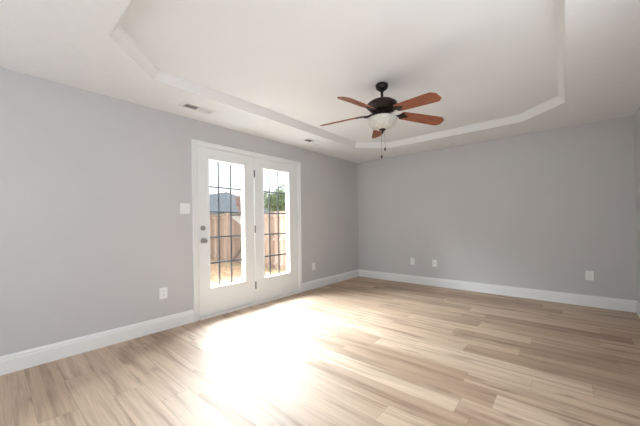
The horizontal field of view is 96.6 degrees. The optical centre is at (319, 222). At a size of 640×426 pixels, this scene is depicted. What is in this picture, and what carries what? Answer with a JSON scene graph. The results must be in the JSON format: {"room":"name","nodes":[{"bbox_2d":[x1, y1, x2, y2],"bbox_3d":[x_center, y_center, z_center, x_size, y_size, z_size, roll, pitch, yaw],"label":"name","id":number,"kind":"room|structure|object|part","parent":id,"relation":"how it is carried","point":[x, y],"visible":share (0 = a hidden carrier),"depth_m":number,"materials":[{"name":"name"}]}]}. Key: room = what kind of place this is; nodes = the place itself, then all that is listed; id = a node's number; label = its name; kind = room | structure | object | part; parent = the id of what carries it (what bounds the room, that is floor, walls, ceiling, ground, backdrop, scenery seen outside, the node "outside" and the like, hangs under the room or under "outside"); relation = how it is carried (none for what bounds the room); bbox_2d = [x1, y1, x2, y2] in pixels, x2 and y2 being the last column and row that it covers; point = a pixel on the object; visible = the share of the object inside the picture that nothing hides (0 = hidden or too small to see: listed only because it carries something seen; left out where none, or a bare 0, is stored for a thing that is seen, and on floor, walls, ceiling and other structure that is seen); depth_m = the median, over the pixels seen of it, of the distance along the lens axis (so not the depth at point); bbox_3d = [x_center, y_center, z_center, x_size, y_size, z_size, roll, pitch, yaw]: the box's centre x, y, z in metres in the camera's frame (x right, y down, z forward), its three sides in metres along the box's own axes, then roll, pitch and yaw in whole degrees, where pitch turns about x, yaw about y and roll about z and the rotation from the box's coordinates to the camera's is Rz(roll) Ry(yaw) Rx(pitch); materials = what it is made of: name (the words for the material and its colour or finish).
{"room":"empty living room","nodes":[
{"label":"empty living room","id":0,"kind":"room"},
{"bbox_2d":[0,67,358,355],"bbox_3d":[-1.451,-0.093,3.627,0.140,2.800,7.080,-1,0,41],"label":"wall","id":1,"kind":"structure","parent":0,"point":[93,186],"depth_m":2.76,"materials":[{"name":"grey paint"}]},
{"bbox_2d":[0,310,193,375],"bbox_3d":[-2.552,1.129,2.207,0.014,0.148,3.188,-1,0,41],"label":"baseboard","id":2,"kind":"structure","parent":1,"relation":"attached to","point":[21,360],"depth_m":2.65,"materials":[{"name":"white paint"}]},
{"bbox_2d":[159,287,166,298],"bbox_3d":[-1.736,0.781,3.166,0.009,0.124,0.082,-1,0,41],"label":"wall outlet","id":3,"kind":"object","parent":1,"relation":"attached to","point":[162,291],"visible":1,"depth_m":3.16,"materials":[{"name":"white plastic"}]},
{"bbox_2d":[180,203,189,213],"bbox_3d":[-1.583,-0.168,3.355,0.017,0.124,0.116,-1,0,41],"label":"light switch","id":4,"kind":"object","parent":1,"relation":"attached to","point":[184,207],"visible":1,"depth_m":3.35,"materials":[{"name":"white plastic"}]},
{"bbox_2d":[197,146,256,316],"bbox_3d":[-1.214,0.102,3.804,0.155,2.086,0.844,-1,0,41],"label":"door","id":5,"kind":"structure","parent":1,"relation":"in","point":[218,298],"depth_m":3.77,"materials":[{"name":"white paint"}]},
{"bbox_3d":[-1.419,0.221,3.501,0.073,0.066,0.066,-1,0,41],"label":"knob","id":6,"kind":"part","parent":5,"relation":"part of","materials":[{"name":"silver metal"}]},
{"bbox_2d":[209,162,241,284],"bbox_3d":[-1.277,0.009,3.835,0.008,1.634,0.530,-1,0,41],"label":"grille","id":7,"kind":"object","parent":5,"relation":"attached to","point":[218,187],"depth_m":3.88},
{"bbox_3d":[-1.266,0.009,3.826,0.049,1.664,0.560,-1,0,41],"label":"frame","id":8,"kind":"part","parent":5,"relation":"part of","materials":[{"name":"white paint"}]},
{"bbox_3d":[-1.223,0.008,3.788,0.018,1.664,0.560,-1,0,41],"label":"glazing frame","id":9,"kind":"part","parent":5,"relation":"part of","materials":[{"name":"white paint"}]},
{"bbox_2d":[191,139,301,321],"bbox_3d":[-0.975,0.084,4.164,0.159,2.192,1.849,-1,0,41],"label":"door frame","id":10,"kind":"structure","parent":1,"relation":"attached to","point":[194,142],"depth_m":3.48,"materials":[{"name":"white paint"}]},
{"bbox_2d":[199,291,299,319],"bbox_3d":[-0.967,1.163,4.173,0.196,0.034,1.706,-1,0,41],"label":"door sill","id":11,"kind":"structure","parent":1,"relation":"attached to","point":[295,292],"depth_m":3.96,"materials":[{"name":"wood"}]},
{"bbox_2d":[254,157,297,301],"bbox_3d":[-0.685,0.095,4.470,0.091,2.086,0.865,-1,0,41],"label":"door","id":12,"kind":"structure","parent":1,"relation":"in","point":[270,286],"depth_m":4.44,"materials":[{"name":"white paint"}]},
{"bbox_2d":[264,170,286,275],"bbox_3d":[-0.722,0.001,4.481,0.008,1.634,0.526,-1,0,41],"label":"grille","id":13,"kind":"object","parent":12,"relation":"attached to","point":[268,191],"depth_m":4.54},
{"bbox_3d":[-0.711,0.001,4.472,0.049,1.664,0.556,-1,0,41],"label":"frame","id":14,"kind":"part","parent":12,"relation":"part of","materials":[{"name":"white paint"}]},
{"bbox_3d":[-0.668,0.000,4.435,0.018,1.664,0.556,-1,0,41],"label":"glazing frame","id":15,"kind":"part","parent":12,"relation":"part of","materials":[{"name":"white paint"}]},
{"bbox_2d":[302,269,358,291],"bbox_3d":[0.267,1.088,5.490,0.014,0.148,1.757,-1,0,41],"label":"baseboard","id":16,"kind":"structure","parent":1,"relation":"attached to","point":[309,285],"depth_m":5.36,"materials":[{"name":"white paint"}]},
{"bbox_2d":[0,276,639,425],"bbox_3d":[0.206,1.223,2.221,4.218,0.120,7.080,-1,0,41],"label":"floor","id":17,"kind":"structure","parent":0,"point":[357,351],"depth_m":2.28,"materials":[{"name":"brown wood"}]},
{"bbox_2d":[0,0,639,162],"bbox_3d":[0.123,-1.376,2.260,4.058,0.200,6.800,-1,0,41],"label":"ceiling","id":18,"kind":"structure","parent":0,"point":[67,42],"depth_m":2.33,"materials":[{"name":"white paint"}]},
{"bbox_2d":[178,101,216,114],"bbox_3d":[-1.338,-1.250,3.134,0.175,0.010,0.360,-1,0,41],"label":"ceiling vent","id":19,"kind":"object","parent":18,"relation":"in","point":[187,105],"visible":1,"depth_m":3.12,"materials":[{"name":"white metal"}]},
{"bbox_2d":[301,138,323,144],"bbox_3d":[-0.122,-1.268,4.455,0.175,0.010,0.360,-1,0,41],"label":"ceiling vent","id":20,"kind":"object","parent":18,"relation":"in","point":[309,140],"visible":1,"depth_m":4.44,"materials":[{"name":"white metal"}]},
{"bbox_2d":[108,0,565,147],"bbox_3d":[0.607,-1.326,2.808,2.747,0.085,4.004,-1,0,41],"label":"trim","id":21,"kind":"structure","parent":18,"relation":"attached to","point":[117,33],"depth_m":2.97,"materials":[{"name":"white paint"}]},
{"bbox_2d":[120,0,557,141],"bbox_3d":[0.606,-1.398,2.808,2.747,0.060,4.004,-1,0,41],"label":"ceiling","id":22,"kind":"structure","parent":0,"point":[486,60],"depth_m":2.29,"materials":[{"name":"white paint"}]},
{"bbox_2d":[320,82,443,157],"bbox_3d":[0.577,-1.000,2.787,1.270,0.735,1.225,-1,0,41],"label":"ceiling fan","id":23,"kind":"object","parent":22,"relation":"hanging from","point":[381,119],"visible":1,"depth_m":2.72,"materials":[{"name":"brown wood"}]},
{"bbox_3d":[0.225,-1.065,2.996,0.467,0.006,0.134,-4,16,25],"label":"blade","id":24,"kind":"part","parent":23,"relation":"part of","materials":[{"name":"brown wood"}]},
{"bbox_3d":[0.325,-1.049,2.503,0.134,0.006,0.467,21,19,39],"label":"blade","id":25,"kind":"part","parent":23,"relation":"part of","materials":[{"name":"brown wood"}]},
{"bbox_3d":[0.664,-1.059,3.242,0.134,0.006,0.467,-18,-6,5],"label":"blade","id":26,"kind":"part","parent":23,"relation":"part of","materials":[{"name":"brown wood"}]},
{"bbox_3d":[0.616,-0.975,2.817,0.288,0.108,0.288,-1,0,41],"label":"lamp shade","id":27,"kind":"part","parent":23,"relation":"part of","materials":[{"name":"white glass"}]},
{"bbox_3d":[0.823,-1.033,2.447,0.134,0.006,0.467,19,-2,-30],"label":"blade","id":28,"kind":"part","parent":23,"relation":"part of","materials":[{"name":"brown wood"}]},
{"bbox_3d":[1.033,-1.058,2.901,0.467,0.006,0.134,4,-18,-11],"label":"blade","id":29,"kind":"part","parent":23,"relation":"part of","materials":[{"name":"brown wood"}]},
{"bbox_2d":[357,115,636,300],"bbox_3d":[2.455,-0.150,4.847,4.198,2.800,0.140,-1,0,41],"label":"wall","id":30,"kind":"structure","parent":0,"point":[541,210],"depth_m":4.33,"materials":[{"name":"grey paint"}]},
{"bbox_2d":[432,260,436,266],"bbox_3d":[2.049,0.726,5.103,0.078,0.124,0.017,-1,0,41],"label":"cable plate","id":31,"kind":"object","parent":30,"relation":"attached to","point":[434,262],"visible":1,"depth_m":5.11,"materials":[{"name":"white plastic"}]},
{"bbox_2d":[359,269,636,312],"bbox_3d":[2.369,1.058,4.834,4.058,0.148,0.014,-1,0,41],"label":"baseboard","id":32,"kind":"structure","parent":30,"relation":"attached to","point":[552,296],"depth_m":4.31,"materials":[{"name":"white paint"}]},
{"bbox_2d":[585,271,593,280],"bbox_3d":[3.582,0.703,3.792,0.082,0.124,0.009,-1,0,41],"label":"wall outlet","id":33,"kind":"object","parent":30,"relation":"attached to","point":[589,275],"visible":1,"depth_m":3.79,"materials":[{"name":"white plastic"}]},
{"bbox_2d":[635,107,639,302],"bbox_3d":[1.688,-0.139,0.839,0.140,2.800,6.940,-1,0,41],"label":"wall","id":34,"kind":"structure","parent":0,"point":[637,114],"depth_m":3.42,"materials":[{"name":"grey paint"}]},
{"bbox_2d":[636,301,639,316],"bbox_3d":[1.692,1.067,0.943,0.014,0.148,6.800,-1,0,41],"label":"baseboard","id":35,"kind":"structure","parent":34,"relation":"attached to","point":[637,302],"depth_m":3.43,"materials":[{"name":"white paint"}]},
{"label":"outside","id":36,"kind":"structure","parent":0,"visible":0},
{"bbox_2d":[210,259,286,284],"bbox_3d":[-15.453,1.939,33.339,59.859,0.500,80.000,-1,0,41],"label":"ground","id":37,"kind":"structure","parent":36,"point":[225,268],"depth_m":8.67,"materials":[{"name":"soil"}]},
{"bbox_2d":[221,214,240,224],"bbox_3d":[-4.753,0.584,13.477,11.000,1.840,0.090,-1,0,41],"label":"wooden fence","id":38,"kind":"object","parent":37,"relation":"on","point":[237,218],"visible":0.02,"depth_m":12.46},
{"bbox_3d":[-4.757,0.589,13.473,10.984,1.830,0.018,-1,0,41],"label":"board panel","id":39,"kind":"part","parent":38,"relation":"part of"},
{"bbox_2d":[231,192,240,213],"bbox_3d":[-8.623,-0.953,31.467,2.252,5.132,1.996,-1,0,41],"label":"tree","id":40,"kind":"object","parent":37,"relation":"on","point":[238,205],"visible":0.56,"depth_m":31.30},
{"bbox_2d":[209,192,268,215],"bbox_3d":[-13.065,-1.496,42.054,14.000,6.300,8.800,-1,0,41],"label":"house","id":41,"kind":"structure","parent":37,"relation":"on","point":[224,198],"depth_m":39.18,"materials":[{"name":"grey"}]},
{"bbox_2d":[210,211,286,269],"bbox_3d":[-4.951,0.587,12.154,15.425,1.900,0.155,-1,0,41],"label":"wooden fence","id":42,"kind":"object","parent":37,"relation":"on","point":[225,246],"visible":0.2,"depth_m":10.37,"materials":[{"name":"brown wood"}]},
{"bbox_3d":[-7.243,-0.150,14.045,9.500,0.090,0.037,-1,0,41],"label":"rail","id":43,"kind":"part","parent":42,"relation":"part of","materials":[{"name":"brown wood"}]},
{"bbox_3d":[-7.221,1.390,14.045,9.500,0.090,0.037,-1,0,41],"label":"rail","id":44,"kind":"part","parent":42,"relation":"part of","materials":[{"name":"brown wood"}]},
{"bbox_3d":[-7.213,0.660,14.066,9.484,1.760,0.018,-1,0,41],"label":"board panel","id":45,"kind":"part","parent":42,"relation":"part of","materials":[{"name":"brown wood"}]},
{"bbox_3d":[-3.565,0.567,10.917,0.090,1.900,0.085,-1,0,41],"label":"post","id":46,"kind":"part","parent":42,"relation":"part of","materials":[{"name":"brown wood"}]},
{"bbox_3d":[-3.102,0.573,10.535,1.044,1.816,0.018,-1,0,41],"label":"board panel","id":47,"kind":"part","parent":42,"relation":"part of","materials":[{"name":"brown wood"}]},
{"bbox_3d":[-0.901,-0.221,8.598,4.580,0.090,0.037,-1,0,41],"label":"rail","id":48,"kind":"part","parent":42,"relation":"part of","materials":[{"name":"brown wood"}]},
{"bbox_3d":[-0.890,0.518,8.598,4.580,0.090,0.037,-1,0,41],"label":"rail","id":49,"kind":"part","parent":42,"relation":"part of","materials":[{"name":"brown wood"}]},
{"bbox_3d":[-0.879,1.278,8.598,4.580,0.090,0.037,-1,0,41],"label":"rail","id":50,"kind":"part","parent":42,"relation":"part of","materials":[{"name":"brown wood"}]},
{"bbox_3d":[-0.872,0.543,8.620,4.564,1.810,0.018,-1,0,41],"label":"board panel","id":51,"kind":"part","parent":42,"relation":"part of","materials":[{"name":"brown wood"}]},
{"bbox_2d":[264,184,285,211],"bbox_3d":[-2.932,-0.655,20.237,2.958,4.375,3.176,-1,0,23],"label":"tree","id":52,"kind":"object","parent":37,"relation":"on","point":[273,196],"visible":0.56,"depth_m":19.44,"materials":[{"name":"green plant"}]}
]}

